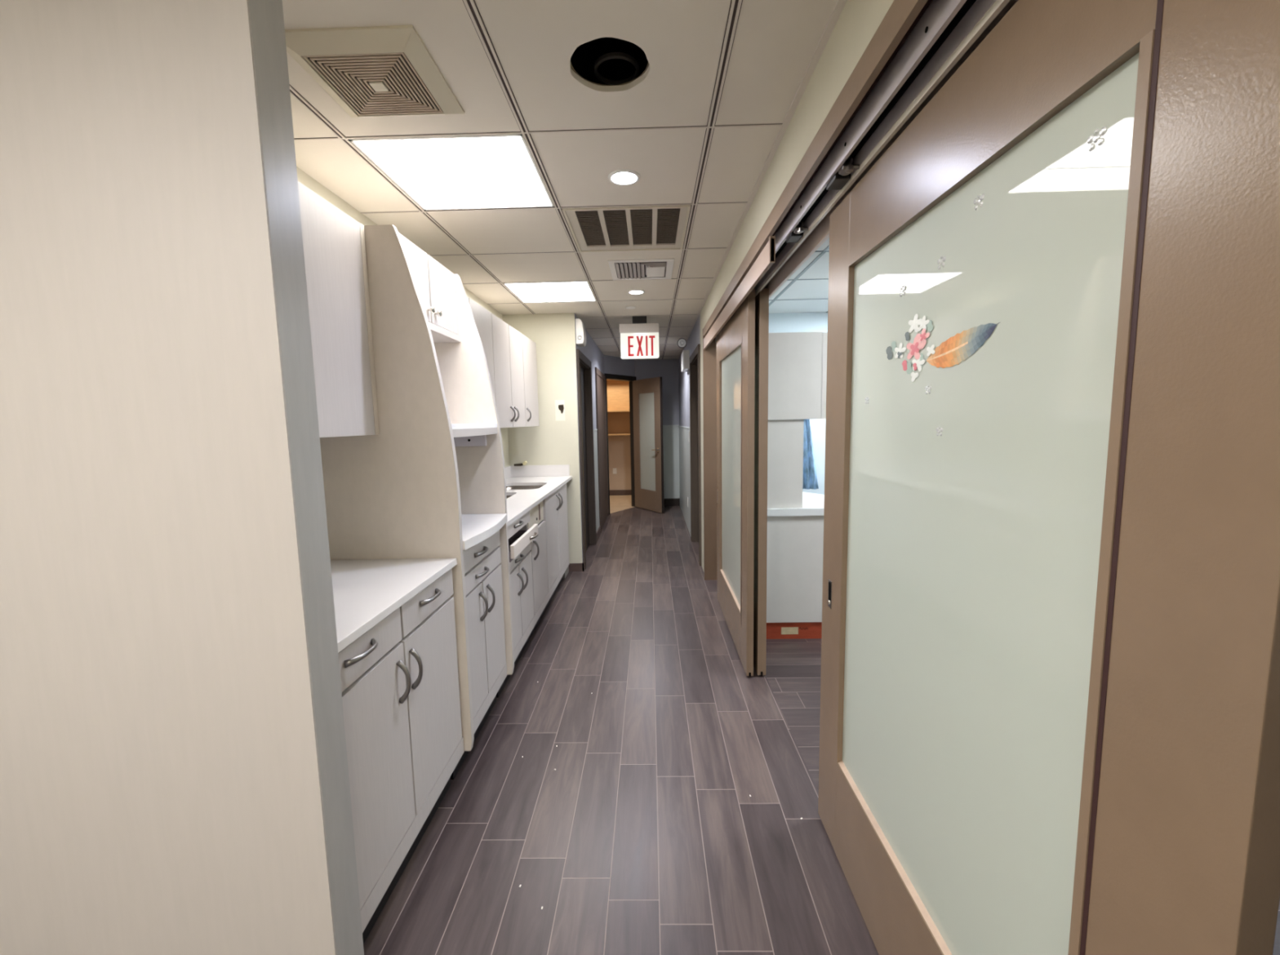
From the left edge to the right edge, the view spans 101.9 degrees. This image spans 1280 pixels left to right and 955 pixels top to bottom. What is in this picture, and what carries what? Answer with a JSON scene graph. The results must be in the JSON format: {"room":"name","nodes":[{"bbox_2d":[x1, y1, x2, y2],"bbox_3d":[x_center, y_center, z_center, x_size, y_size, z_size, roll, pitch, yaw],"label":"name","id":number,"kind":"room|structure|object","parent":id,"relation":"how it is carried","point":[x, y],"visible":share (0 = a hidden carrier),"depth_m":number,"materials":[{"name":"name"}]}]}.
{"room":"clinic corridor","nodes":[
{"label":"clinic corridor","id":0,"kind":"room"},
{"bbox_2d":[0,0,364,954],"bbox_3d":[-1.629,0.123,1.100,1.894,2.329,0.098,-1,6,1],"label":"wall","id":1,"kind":"structure","parent":0,"point":[175,780],"depth_m":1.03,"materials":[{"name":"beige paint"}]},
{"bbox_2d":[296,166,509,466],"bbox_3d":[-1.273,-0.088,2.972,0.100,2.329,3.680,-1,6,1],"label":"wall","id":2,"kind":"structure","parent":0,"point":[304,179],"depth_m":2.26,"materials":[{"name":"beige paint"}]},
{"bbox_2d":[297,181,379,437],"bbox_3d":[-1.100,-0.464,1.448,0.317,0.712,0.738,-1,6,1],"label":"upper cabinet","id":3,"kind":"object","parent":2,"relation":"attached to","point":[334,243],"visible":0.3,"depth_m":1.62,"materials":[{"name":"white laminate"}]},
{"bbox_2d":[320,224,474,751],"bbox_3d":[-0.949,0.092,1.892,0.586,1.923,0.025,-1,6,1],"label":"divider panel","id":4,"kind":"object","parent":2,"relation":"attached to","point":[394,493],"visible":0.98,"depth_m":1.86,"materials":[{"name":"beige laminate"}]},
{"bbox_2d":[398,232,461,342],"bbox_3d":[-1.033,-0.742,2.103,0.433,0.304,0.572,-1,6,1],"label":"upper cabinet","id":5,"kind":"object","parent":2,"relation":"attached to","point":[435,283],"visible":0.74,"depth_m":2.15,"materials":[{"name":"white laminate"}]},
{"bbox_2d":[434,274,514,675],"bbox_3d":[-0.938,0.026,2.487,0.586,1.923,0.025,-1,6,1],"label":"divider panel","id":6,"kind":"object","parent":2,"relation":"attached to","point":[463,365],"visible":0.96,"depth_m":2.44,"materials":[{"name":"beige laminate"}]},
{"bbox_2d":[453,435,487,446],"bbox_3d":[-0.863,-0.174,2.438,0.280,0.055,0.027,-1,6,1],"label":"box","id":7,"kind":"object","parent":6,"relation":"attached to","point":[471,441],"visible":0.56,"depth_m":2.42,"materials":[{"name":"white"}]},
{"bbox_2d":[451,422,497,437],"bbox_3d":[-0.947,-0.195,2.162,0.585,0.049,0.572,-1,6,1],"label":"niche shelf","id":8,"kind":"object","parent":2,"relation":"attached to","point":[458,429],"visible":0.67,"depth_m":2.07,"materials":[{"name":"white"}]},
{"bbox_2d":[466,296,539,427],"bbox_3d":[-1.045,-0.686,3.464,0.351,0.710,2.064,-1,6,1],"label":"upper cabinet","id":9,"kind":"object","parent":2,"relation":"attached to","point":[510,355],"visible":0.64,"depth_m":3.59,"materials":[{"name":"white laminate"}]},
{"bbox_2d":[504,464,569,479],"bbox_3d":[-0.934,0.059,3.619,0.547,0.102,2.213,-1,6,1],"label":"backsplash","id":10,"kind":"structure","parent":2,"relation":"attached to","point":[560,469],"depth_m":4.70,"materials":[{"name":"white stone"}]},
{"bbox_2d":[502,312,582,563],"bbox_3d":[-0.871,-0.290,4.744,0.637,2.329,0.100,-1,6,1],"label":"wall","id":11,"kind":"structure","parent":0,"point":[553,442],"depth_m":4.66,"materials":[{"name":"beige paint"}]},
{"bbox_2d":[555,400,564,420],"bbox_3d":[-0.718,-0.603,4.655,0.085,0.185,0.003,-1,6,1],"label":"thermostat patch","id":12,"kind":"object","parent":11,"relation":"attached to","point":[559,404],"visible":1,"depth_m":4.65,"materials":[{"name":"beige"}]},
{"bbox_2d":[282,0,847,359],"bbox_3d":[-1.152,-1.224,2.574,3.324,0.022,11.459,-1,6,1],"label":"ceiling","id":13,"kind":"structure","parent":0,"point":[723,82],"depth_m":1.67,"materials":[{"name":"tile"}]},
{"bbox_2d":[284,24,464,117],"bbox_3d":[-0.718,-1.087,1.424,0.352,0.030,0.352,-1,6,1],"label":"ceiling vent","id":14,"kind":"object","parent":13,"relation":"in","point":[369,71],"visible":1,"depth_m":1.36,"materials":[{"name":"beige"}]},
{"bbox_2d":[348,133,554,210],"bbox_3d":[-0.677,-1.177,2.019,0.610,0.021,0.610,-1,6,1],"label":"recessed light","id":15,"kind":"object","parent":13,"relation":"in","point":[481,171],"visible":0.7,"depth_m":1.96,"materials":[{"name":"white plastic"}]},
{"bbox_2d":[502,281,595,302],"bbox_3d":[-0.643,-1.376,3.837,0.610,0.021,0.610,-1,6,1],"label":"recessed light","id":16,"kind":"object","parent":13,"relation":"in","point":[563,291],"visible":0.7,"depth_m":3.82,"materials":[{"name":"white plastic"}]},
{"bbox_2d":[569,36,648,85],"bbox_3d":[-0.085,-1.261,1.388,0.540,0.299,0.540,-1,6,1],"label":"ceiling speaker","id":17,"kind":"object","parent":13,"relation":"attached to","point":[602,61],"depth_m":1.64,"materials":[{"name":"black plastic"}]},
{"bbox_2d":[608,168,640,185],"bbox_3d":[-0.062,-1.179,2.040,0.128,0.006,0.128,-1,6,1],"label":"recessed light","id":18,"kind":"object","parent":13,"relation":"in","point":[623,176],"visible":1,"depth_m":2.03,"materials":[{"name":"white plastic"}]},
{"bbox_2d":[561,204,690,252],"bbox_3d":[-0.057,-1.249,2.613,0.578,0.023,0.590,-1,6,1],"label":"ceiling vent","id":19,"kind":"object","parent":13,"relation":"in","point":[649,228],"visible":0.97,"depth_m":2.58,"materials":[{"name":"beige metal"}]},
{"bbox_2d":[625,306,635,309],"bbox_3d":[-0.079,-1.434,4.382,0.086,0.006,0.086,-1,6,1],"label":"sprinkler cover","id":20,"kind":"object","parent":13,"relation":"attached to","point":[628,307],"visible":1,"depth_m":4.37,"materials":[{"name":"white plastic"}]},
{"bbox_2d":[627,289,644,294],"bbox_3d":[-0.028,-1.377,3.854,0.128,0.006,0.128,-1,6,1],"label":"recessed light","id":21,"kind":"object","parent":13,"relation":"in","point":[631,291],"visible":1,"depth_m":3.84,"materials":[{"name":"white"}]},
{"bbox_2d":[618,315,658,359],"bbox_3d":[-0.006,-1.291,4.789,0.365,0.381,0.060,-1,6,1],"label":"exit sign","id":22,"kind":"object","parent":13,"relation":"hanging from","point":[639,339],"visible":1,"depth_m":4.78,"materials":[{"name":"white plastic"}]},
{"bbox_2d":[608,258,674,279],"bbox_3d":[0.010,-1.313,3.292,0.394,0.014,0.420,-1,6,1],"label":"ceiling vent","id":23,"kind":"object","parent":13,"relation":"in","point":[652,268],"visible":1,"depth_m":3.25,"materials":[{"name":"white plastic"}]},
{"bbox_2d":[574,313,604,562],"bbox_3d":[-0.577,-0.448,6.140,0.100,2.329,2.919,-1,6,1],"label":"wall","id":24,"kind":"structure","parent":0,"point":[591,351],"depth_m":5.95,"materials":[{"name":"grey paint"}]},
{"bbox_2d":[575,318,586,346],"bbox_3d":[-0.534,-1.308,4.695,0.072,0.220,0.202,-1,6,1],"label":"emergency light","id":25,"kind":"object","parent":24,"relation":"attached to","point":[580,335],"visible":1,"depth_m":4.61,"materials":[{"name":"white plastic"}]},
{"bbox_2d":[579,365,589,552],"bbox_3d":[-0.610,-0.167,5.270,0.041,1.950,0.910,-1,6,1],"label":"door","id":26,"kind":"structure","parent":24,"relation":"in","point":[581,370],"depth_m":5.53,"materials":[{"name":"brown wood"}]},
{"bbox_2d":[568,525,600,571],"bbox_3d":[-0.574,0.733,5.599,0.148,0.100,1.612,-1,6,1],"label":"baseboard","id":27,"kind":"structure","parent":24,"relation":"attached to","point":[572,566],"depth_m":4.80,"materials":[{"name":"brown wood"}]},
{"bbox_2d":[576,348,596,569],"bbox_3d":[-0.582,-0.199,5.266,0.118,2.025,1.050,-1,6,1],"label":"trim","id":28,"kind":"structure","parent":24,"relation":"attached to","point":[582,361],"depth_m":5.65,"materials":[{"name":"brown wood"}]},
{"bbox_2d":[595,367,608,533],"bbox_3d":[-0.500,-0.384,6.945,0.018,2.025,1.270,-1,6,1],"label":"trim","id":29,"kind":"structure","parent":24,"relation":"attached to","point":[600,379],"depth_m":6.87,"materials":[{"name":"brown wood"}]},
{"bbox_2d":[608,435,631,489],"bbox_3d":[-0.736,-0.712,8.589,2.200,2.329,2.200,-1,6,1],"label":"wall","id":30,"kind":"structure","parent":0,"point":[619,446],"depth_m":9.63,"materials":[{"name":"beige paint"}]},
{"bbox_2d":[613,467,616,474],"bbox_3d":[-0.469,-0.120,9.652,0.070,0.110,0.005,-1,6,1],"label":"wall outlet","id":31,"kind":"object","parent":30,"relation":"attached to","point":[615,468],"visible":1,"depth_m":9.65,"materials":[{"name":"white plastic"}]},
{"bbox_2d":[606,379,630,435],"bbox_3d":[-0.455,-1.274,9.374,1.150,1.015,0.295,-1,6,1],"label":"shelf unit","id":32,"kind":"object","parent":30,"relation":"attached to","point":[618,391],"visible":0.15,"depth_m":9.47,"materials":[{"name":"brown wood"}]},
{"bbox_2d":[609,489,631,495],"bbox_3d":[-0.697,0.287,9.696,2.000,0.100,0.015,-1,6,1],"label":"baseboard","id":33,"kind":"structure","parent":30,"relation":"attached to","point":[612,492],"depth_m":9.68,"materials":[{"name":"brown wood"}]},
{"bbox_2d":[593,424,690,535],"bbox_3d":[0.056,-0.045,7.075,1.113,1.300,2.525,-1,6,1],"label":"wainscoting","id":34,"kind":"structure","parent":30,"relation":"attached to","point":[676,443],"depth_m":7.96,"materials":[{"name":"grey paint"}]},
{"bbox_2d":[604,355,635,376],"bbox_3d":[-0.345,-1.658,7.827,0.100,0.299,0.816,3,7,34],"label":"wall","id":35,"kind":"structure","parent":0,"point":[612,365],"depth_m":7.78,"materials":[{"name":"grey paint"}]},
{"bbox_2d":[604,373,636,514],"bbox_3d":[-0.309,-0.518,7.955,0.120,2.065,0.796,3,7,34],"label":"trim","id":36,"kind":"structure","parent":35,"relation":"attached to","point":[608,376],"depth_m":8.19,"materials":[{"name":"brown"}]},
{"bbox_2d":[632,377,664,513],"bbox_3d":[0.120,-0.493,7.898,0.152,1.990,0.762,-5,7,-32],"label":"door","id":37,"kind":"structure","parent":35,"relation":"in","point":[647,394],"depth_m":7.86,"materials":[{"name":"brown wood"}]},
{"bbox_2d":[635,359,679,425],"bbox_3d":[0.361,-0.704,8.318,0.835,2.329,0.100,-1,6,1],"label":"wall","id":38,"kind":"structure","parent":0,"point":[667,369],"depth_m":8.18,"materials":[{"name":"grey paint"}]},
{"bbox_2d":[663,498,679,506],"bbox_3d":[0.340,0.402,8.374,0.602,0.120,0.015,-1,6,1],"label":"baseboard","id":39,"kind":"structure","parent":38,"relation":"attached to","point":[667,502],"depth_m":8.36,"materials":[{"name":"brown wood"}]},
{"bbox_2d":[678,0,893,570],"bbox_3d":[0.591,-0.110,2.845,0.132,2.329,10.900,-1,6,1],"label":"wall","id":40,"kind":"structure","parent":0,"point":[859,20],"depth_m":1.60,"materials":[{"name":"beige paint"}]},
{"bbox_2d":[676,337,689,372],"bbox_3d":[0.524,-1.425,6.059,0.130,0.336,0.474,0,6,11],"label":"emergency light","id":41,"kind":"object","parent":40,"relation":"attached to","point":[682,343],"visible":1,"depth_m":5.93,"materials":[{"name":"white plastic"}]},
{"bbox_2d":[688,343,701,565],"bbox_3d":[0.614,-0.243,5.320,0.118,2.055,1.050,-1,6,1],"label":"trim","id":42,"kind":"structure","parent":40,"relation":"attached to","point":[695,358],"depth_m":5.71,"materials":[{"name":"brown wood"}]},
{"bbox_2d":[697,364,698,536],"bbox_3d":[0.647,-0.212,5.322,0.043,1.980,0.910,-1,6,1],"label":"door","id":43,"kind":"structure","parent":40,"relation":"in","point":[697,364],"depth_m":5.74,"materials":[{"name":"brown wood"}]},
{"bbox_2d":[702,335,716,580],"bbox_3d":[0.612,-0.172,4.374,0.150,2.118,0.045,-1,6,1],"label":"trim","id":44,"kind":"structure","parent":40,"relation":"attached to","point":[709,354],"depth_m":4.35,"materials":[{"name":"brown wood"}]},
{"bbox_2d":[703,235,775,349],"bbox_3d":[0.507,-0.964,3.072,0.020,0.093,2.365,-1,6,1],"label":"trim","id":45,"kind":"structure","parent":40,"relation":"attached to","point":[766,258],"depth_m":2.37,"materials":[{"name":"brown wood"}]},
{"bbox_2d":[702,0,932,336],"bbox_3d":[0.490,-0.970,2.249,0.016,0.066,4.100,-1,6,1],"label":"trim","id":46,"kind":"structure","parent":40,"relation":"attached to","point":[900,15],"depth_m":1.22,"materials":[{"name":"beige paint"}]},
{"bbox_2d":[715,0,1009,342],"bbox_3d":[0.576,-0.928,2.227,0.102,0.097,4.050,-1,6,1],"label":"door track","id":47,"kind":"object","parent":40,"relation":"attached to","point":[947,29],"visible":0.95,"depth_m":1.10,"materials":[{"name":"metal"}]},
{"bbox_2d":[715,288,762,676],"bbox_3d":[0.603,-0.001,3.259,0.089,1.998,1.220,-1,6,1],"label":"door","id":48,"kind":"structure","parent":47,"relation":"hanging from","point":[735,341],"depth_m":3.01,"materials":[{"name":"beige paint"}]},
{"bbox_2d":[753,288,768,675],"bbox_3d":[0.642,-0.003,3.268,0.047,1.998,1.220,-1,6,1],"label":"door frame","id":49,"kind":"structure","parent":47,"relation":"hanging from","point":[762,299],"depth_m":2.67,"materials":[{"name":"beige paint"}]},
{"bbox_2d":[817,0,1279,954],"bbox_3d":[0.602,0.247,1.089,0.042,1.976,1.211,-1,6,1],"label":"door","id":50,"kind":"structure","parent":47,"relation":"hanging from","point":[1050,716],"depth_m":0.71,"materials":[{"name":"beige paint"}]},
{"bbox_2d":[865,396,869,404],"bbox_3d":[0.600,-0.204,1.371,0.002,0.019,0.023,-1,6,1],"label":"sticker","id":51,"kind":"object","parent":50,"relation":"attached to","point":[866,399],"visible":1,"depth_m":1.37,"materials":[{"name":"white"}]},
{"bbox_2d":[899,285,906,297],"bbox_3d":[0.592,-0.421,1.169,0.003,0.024,0.029,-1,6,1],"label":"sticker","id":52,"kind":"object","parent":50,"relation":"attached to","point":[901,290],"visible":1,"depth_m":1.17,"materials":[{"name":"white"}]},
{"bbox_2d":[924,385,931,394],"bbox_3d":[0.594,-0.181,1.070,0.002,0.019,0.023,-1,6,1],"label":"sticker","id":53,"kind":"object","parent":50,"relation":"attached to","point":[930,387],"visible":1,"depth_m":1.07,"materials":[{"name":"white"}]},
{"bbox_2d":[936,426,942,435],"bbox_3d":[0.595,-0.092,1.032,0.002,0.019,0.023,-1,6,1],"label":"sticker","id":54,"kind":"object","parent":50,"relation":"attached to","point":[937,428],"visible":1,"depth_m":1.03,"materials":[{"name":"white"}]},
{"bbox_2d":[937,256,946,269],"bbox_3d":[0.588,-0.420,1.014,0.003,0.024,0.029,-1,6,1],"label":"sticker","id":55,"kind":"object","parent":50,"relation":"attached to","point":[944,258],"visible":1,"depth_m":1.01,"materials":[{"name":"white"}]},
{"bbox_2d":[885,313,999,382],"bbox_3d":[0.591,-0.272,1.051,0.002,0.144,0.414,-1,6,1],"label":"decal","id":56,"kind":"object","parent":50,"relation":"attached to","point":[957,348],"visible":1,"depth_m":1.03,"materials":[{"name":"multicoloured paper"}]},
{"bbox_2d":[894,342,906,358],"bbox_3d":[0.594,-0.289,1.184,0.001,0.036,0.055,-1,6,1],"label":"flower","id":57,"kind":"object","parent":56,"relation":"on","point":[900,350],"depth_m":1.18,"materials":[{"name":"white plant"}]},
{"bbox_2d":[908,313,922,333],"bbox_3d":[0.591,-0.331,1.116,0.001,0.040,0.061,-1,6,1],"label":"flower","id":58,"kind":"object","parent":56,"relation":"on","point":[914,323],"depth_m":1.11,"materials":[{"name":"white plastic"}]},
{"bbox_2d":[906,335,924,359],"bbox_3d":[0.592,-0.278,1.116,0.001,0.052,0.079,-1,6,1],"label":"flower","id":59,"kind":"object","parent":56,"relation":"on","point":[914,348],"depth_m":1.11,"materials":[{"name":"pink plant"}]},
{"bbox_2d":[911,355,924,371],"bbox_3d":[0.593,-0.244,1.105,0.001,0.036,0.055,-1,6,1],"label":"flower","id":60,"kind":"object","parent":56,"relation":"on","point":[920,361],"depth_m":1.11,"materials":[{"name":"white paper"}]},
{"bbox_2d":[916,328,929,345],"bbox_3d":[0.591,-0.294,1.084,0.001,0.036,0.055,-1,6,1],"label":"flower","id":61,"kind":"object","parent":56,"relation":"on","point":[922,337],"depth_m":1.09,"materials":[{"name":"pink plant"}]},
{"bbox_2d":[917,315,929,331],"bbox_3d":[0.591,-0.321,1.082,0.001,0.032,0.049,-1,6,1],"label":"flower","id":62,"kind":"object","parent":56,"relation":"on","point":[922,322],"depth_m":1.08,"materials":[{"name":"white paper"}]},
{"bbox_2d":[973,193,984,210],"bbox_3d":[0.585,-0.477,0.897,0.003,0.024,0.029,-1,6,1],"label":"sticker","id":63,"kind":"object","parent":50,"relation":"attached to","point":[977,201],"visible":1,"depth_m":0.89,"materials":[{"name":"white"}]},
{"bbox_2d":[1087,126,1106,151],"bbox_3d":[0.581,-0.432,0.661,0.003,0.024,0.029,-1,6,1],"label":"sticker","id":64,"kind":"object","parent":50,"relation":"attached to","point":[1102,131],"visible":1,"depth_m":0.66,"materials":[{"name":"white"}]},
{"bbox_2d":[763,0,1017,297],"bbox_3d":[0.636,-0.904,2.244,0.014,0.085,4.080,-1,6,1],"label":"trim","id":65,"kind":"structure","parent":40,"relation":"attached to","point":[820,234],"depth_m":1.71,"materials":[{"name":"silver"}]},
{"bbox_2d":[768,311,827,494],"bbox_3d":[1.975,0.051,1.126,2.700,2.329,7.700,-1,6,1],"label":"wall","id":66,"kind":"structure","parent":0,"point":[786,322],"depth_m":4.75,"materials":[{"name":"white paint"}]},
{"bbox_2d":[802,418,818,489],"bbox_3d":[1.289,-0.258,4.019,0.209,0.701,0.070,-1,6,1],"label":"cloth","id":67,"kind":"object","parent":66,"relation":"hanging from","point":[810,481],"visible":0.4,"depth_m":4.03,"materials":[{"name":"blue fabric"}]},
{"bbox_2d":[768,237,829,313],"bbox_3d":[1.903,-1.119,1.049,2.600,0.024,7.600,-1,6,1],"label":"ceiling","id":68,"kind":"structure","parent":0,"point":[806,291],"depth_m":3.89,"materials":[{"name":"white tile"}]},
{"bbox_2d":[363,495,1279,954],"bbox_3d":[0.393,1.000,3.674,5.800,0.053,12.300,-1,6,1],"label":"floor","id":69,"kind":"structure","parent":0,"point":[646,835],"depth_m":1.90,"materials":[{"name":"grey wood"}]},
{"bbox_2d":[337,568,464,944],"bbox_3d":[-0.941,0.794,1.583,0.587,0.864,0.737,-1,6,1],"label":"base cabinet","id":70,"kind":"object","parent":69,"relation":"on","point":[399,679],"visible":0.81,"depth_m":1.47,"materials":[{"name":"white laminate"}]},
{"bbox_2d":[330,558,457,653],"bbox_3d":[-0.960,0.351,1.535,0.570,0.024,0.739,-1,6,1],"label":"countertop","id":71,"kind":"structure","parent":70,"relation":"on","point":[366,592],"depth_m":1.58,"materials":[{"name":"white stone"}]},
{"bbox_2d":[450,529,506,779],"bbox_3d":[-0.928,0.699,2.258,0.587,0.905,0.570,-1,6,1],"label":"base cabinet","id":72,"kind":"object","parent":69,"relation":"on","point":[482,561],"visible":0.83,"depth_m":2.24,"materials":[{"name":"white laminate"}]},
{"bbox_2d":[461,513,507,550],"bbox_3d":[-0.924,0.226,2.207,0.618,0.034,0.571,-1,6,1],"label":"countertop","id":73,"kind":"structure","parent":72,"relation":"on","point":[476,528],"depth_m":2.20,"materials":[{"name":"white stone"}]},
{"bbox_2d":[496,510,537,697],"bbox_3d":[-0.895,0.653,2.868,0.630,0.864,0.589,-1,6,1],"label":"base cabinet","id":74,"kind":"object","parent":69,"relation":"on","point":[520,538],"visible":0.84,"depth_m":2.86,"materials":[{"name":"white laminate"}]},
{"bbox_2d":[525,501,548,647],"bbox_3d":[-0.907,0.597,3.383,0.587,0.864,0.445,-1,6,1],"label":"base cabinet","id":75,"kind":"object","parent":69,"relation":"on","point":[539,548],"visible":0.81,"depth_m":3.36,"materials":[{"name":"white laminate"}]},
{"bbox_2d":[541,483,568,618],"bbox_3d":[-0.892,0.508,4.190,0.587,0.864,1.175,-1,6,1],"label":"base cabinet","id":76,"kind":"object","parent":69,"relation":"on","point":[555,505],"visible":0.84,"depth_m":3.97,"materials":[{"name":"white laminate"}]},
{"bbox_2d":[504,464,572,526],"bbox_3d":[-0.922,0.071,3.620,0.570,0.126,2.213,-1,6,1],"label":"countertop","id":77,"kind":"structure","parent":76,"relation":"on","point":[552,477],"depth_m":4.25,"materials":[{"name":"white stone"}]},
{"bbox_2d":[514,461,527,466],"bbox_3d":[-1.077,-0.127,4.680,0.121,0.046,0.032,-1,6,1],"label":"stub","id":78,"kind":"object","parent":77,"relation":"attached to","point":[524,463],"visible":1,"depth_m":4.67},
{"bbox_2d":[506,485,542,498],"bbox_3d":[-0.936,0.209,3.763,0.379,0.178,1.013,-1,6,1],"label":"double sink","id":79,"kind":"object","parent":77,"relation":"in","point":[508,487],"visible":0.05,"depth_m":4.25,"materials":[{"name":"metal"}]},
{"bbox_2d":[766,491,824,639],"bbox_3d":[1.496,0.530,3.728,1.580,0.830,1.150,-1,6,1],"label":"base cabinet","id":80,"kind":"object","parent":69,"relation":"on","point":[795,535],"depth_m":3.19,"materials":[{"name":"laminate"}]},
{"bbox_2d":[767,419,804,508],"bbox_3d":[0.833,-0.080,3.140,0.300,0.535,0.020,-1,6,1],"label":"panel","id":81,"kind":"object","parent":80,"relation":"on","point":[785,437],"visible":0.57,"depth_m":3.13,"materials":[{"name":"laminate"}]},
{"bbox_2d":[768,331,827,419],"bbox_3d":[1.466,-0.625,3.214,1.580,0.506,0.340,-1,6,1],"label":"upper cabinet","id":82,"kind":"object","parent":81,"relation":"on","point":[797,361],"visible":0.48,"depth_m":3.06,"materials":[{"name":"laminate"}]},
{"bbox_2d":[767,491,824,516],"bbox_3d":[1.488,0.139,3.685,1.580,0.043,1.150,-1,6,1],"label":"countertop","id":83,"kind":"structure","parent":80,"relation":"on","point":[813,504],"depth_m":3.13,"materials":[{"name":"white"}]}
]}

